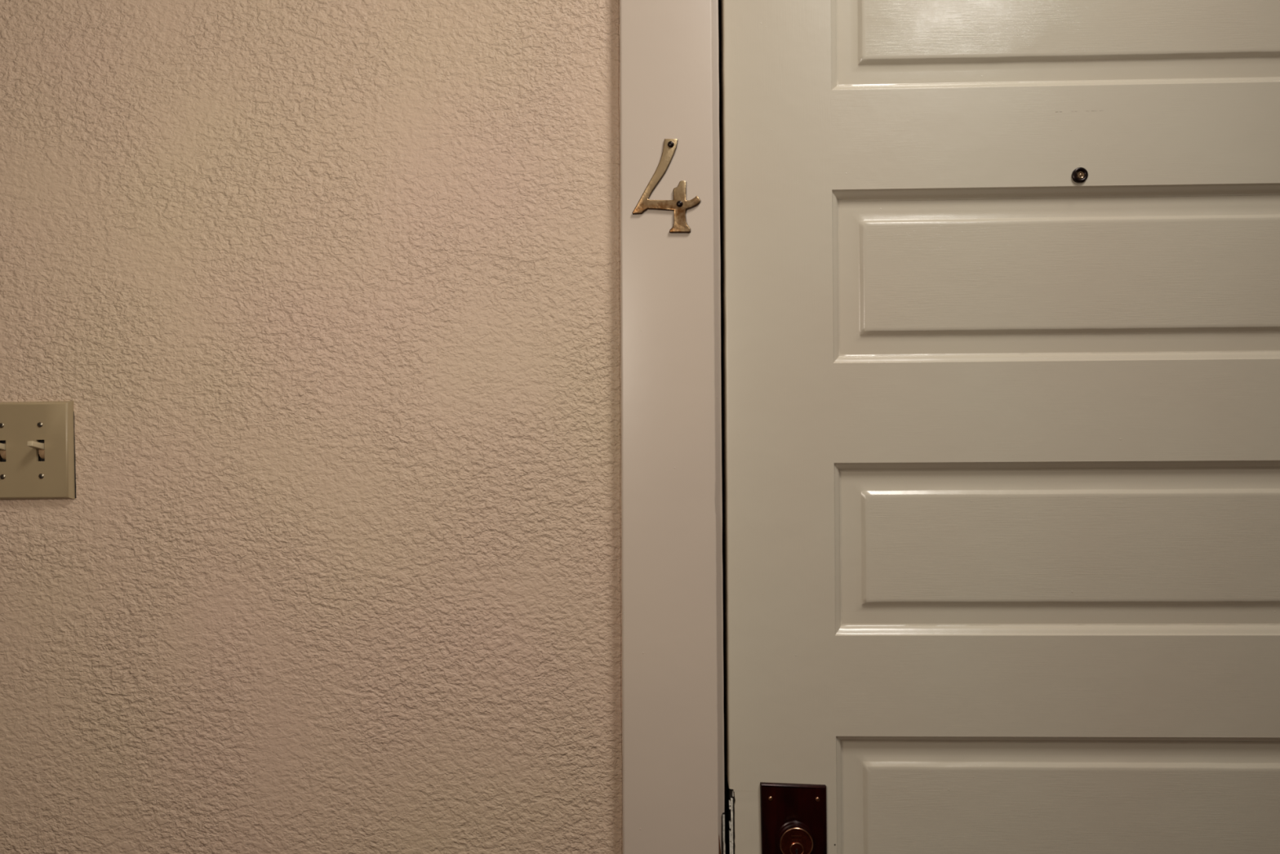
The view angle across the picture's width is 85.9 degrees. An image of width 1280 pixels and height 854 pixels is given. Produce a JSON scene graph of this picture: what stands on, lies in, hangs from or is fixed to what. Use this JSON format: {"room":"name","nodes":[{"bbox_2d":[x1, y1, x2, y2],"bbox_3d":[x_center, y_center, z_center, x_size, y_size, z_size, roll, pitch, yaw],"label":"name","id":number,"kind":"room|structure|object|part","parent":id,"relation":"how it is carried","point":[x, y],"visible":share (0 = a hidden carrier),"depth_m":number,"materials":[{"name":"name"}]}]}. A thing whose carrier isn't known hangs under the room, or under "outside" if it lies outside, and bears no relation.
{"room":"apartment hallway","nodes":[
{"label":"apartment hallway","id":0,"kind":"room"},
{"bbox_2d":[0,0,622,853],"bbox_3d":[-0.002,-0.320,0.801,4.800,3.300,0.001,0,0,1],"label":"wall","id":1,"kind":"structure","parent":0,"point":[324,295],"depth_m":0.81,"materials":[{"name":"paint"}]},
{"bbox_2d":[0,400,76,499],"bbox_3d":[-0.727,0.028,0.806,0.117,0.116,0.021,-1,0,1],"label":"light switch","id":2,"kind":"object","parent":1,"relation":"attached to","point":[22,424],"visible":1,"depth_m":0.81,"materials":[{"name":"beige plastic"}]},
{"bbox_2d":[619,0,719,853],"bbox_3d":[0.033,0.306,0.791,0.113,2.045,0.020,0,0,1],"label":"trim","id":3,"kind":"structure","parent":1,"relation":"attached to","point":[670,734],"depth_m":0.78,"materials":[{"name":"paint"}]},
{"bbox_2d":[631,138,700,233],"bbox_3d":[0.030,-0.273,0.779,0.078,0.107,0.006,0,0,1],"label":"house number","id":4,"kind":"object","parent":3,"relation":"attached to","point":[679,204],"visible":1,"depth_m":0.78,"materials":[{"name":"gold metal"}]},
{"bbox_2d":[711,0,724,853],"bbox_3d":[0.081,0.304,0.855,0.036,2.049,0.107,0,0,1],"label":"trim","id":5,"kind":"structure","parent":1,"relation":"attached to","point":[718,493],"depth_m":0.80,"materials":[{"name":"paint"}]},
{"bbox_2d":[718,0,728,853],"bbox_3d":[0.107,0.304,0.846,0.016,2.049,0.023,0,0,1],"label":"trim","id":6,"kind":"structure","parent":1,"relation":"attached to","point":[719,1],"depth_m":0.83,"materials":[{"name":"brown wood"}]},
{"bbox_2d":[720,0,1279,853],"bbox_3d":[0.527,0.299,0.798,0.849,2.038,0.052,0,0,1],"label":"door","id":7,"kind":"structure","parent":1,"relation":"in","point":[1001,278],"depth_m":0.80,"materials":[{"name":"paint"}]},
{"bbox_3d":[0.178,0.482,0.795,0.076,0.141,0.005,0,0,1],"label":"lock plate","id":8,"kind":"part","parent":7,"relation":"part of","materials":[{"name":"red metal"}]},
{"bbox_3d":[0.522,-0.334,0.807,0.601,0.115,0.035,0,0,1],"label":"rail","id":9,"kind":"part","parent":7,"relation":"part of","materials":[{"name":"paint"}]},
{"bbox_3d":[0.521,-0.492,0.797,0.601,0.201,0.015,0,0,1],"label":"panel moulding","id":10,"kind":"part","parent":7,"relation":"part of","materials":[{"name":"paint"}]},
{"bbox_3d":[0.523,-0.176,0.797,0.601,0.201,0.015,0,0,1],"label":"panel moulding","id":11,"kind":"part","parent":7,"relation":"part of","materials":[{"name":"paint"}]},
{"bbox_3d":[0.525,-0.018,0.807,0.601,0.116,0.035,0,0,1],"label":"rail","id":12,"kind":"part","parent":7,"relation":"part of","materials":[{"name":"paint"}]},
{"bbox_3d":[0.526,0.139,0.797,0.601,0.200,0.015,0,0,1],"label":"panel moulding","id":13,"kind":"part","parent":7,"relation":"part of","materials":[{"name":"paint"}]},
{"bbox_3d":[0.527,0.297,0.807,0.601,0.116,0.035,0,0,1],"label":"rail","id":14,"kind":"part","parent":7,"relation":"part of","materials":[{"name":"paint"}]},
{"bbox_3d":[0.528,0.456,0.797,0.601,0.200,0.015,0,0,1],"label":"panel moulding","id":15,"kind":"part","parent":7,"relation":"part of","materials":[{"name":"paint"}]},
{"bbox_3d":[0.521,-0.492,0.803,0.585,0.185,0.017,0,0,1],"label":"raised panel","id":16,"kind":"part","parent":7,"relation":"part of","materials":[{"name":"paint"}]},
{"bbox_3d":[0.523,-0.176,0.803,0.585,0.185,0.017,0,0,1],"label":"raised panel","id":17,"kind":"part","parent":7,"relation":"part of","materials":[{"name":"paint"}]},
{"bbox_3d":[0.526,0.139,0.803,0.585,0.184,0.017,0,0,1],"label":"raised panel","id":18,"kind":"part","parent":7,"relation":"part of","materials":[{"name":"paint"}]},
{"bbox_3d":[0.528,0.456,0.803,0.585,0.185,0.017,0,0,1],"label":"raised panel","id":19,"kind":"part","parent":7,"relation":"part of","materials":[{"name":"paint"}]},
{"bbox_2d":[718,812,724,853],"bbox_3d":[0.096,0.519,0.809,0.008,0.140,0.019,0,0,1],"label":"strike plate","id":20,"kind":"object","parent":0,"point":[723,813],"visible":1,"depth_m":0.80,"materials":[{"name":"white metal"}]}
]}

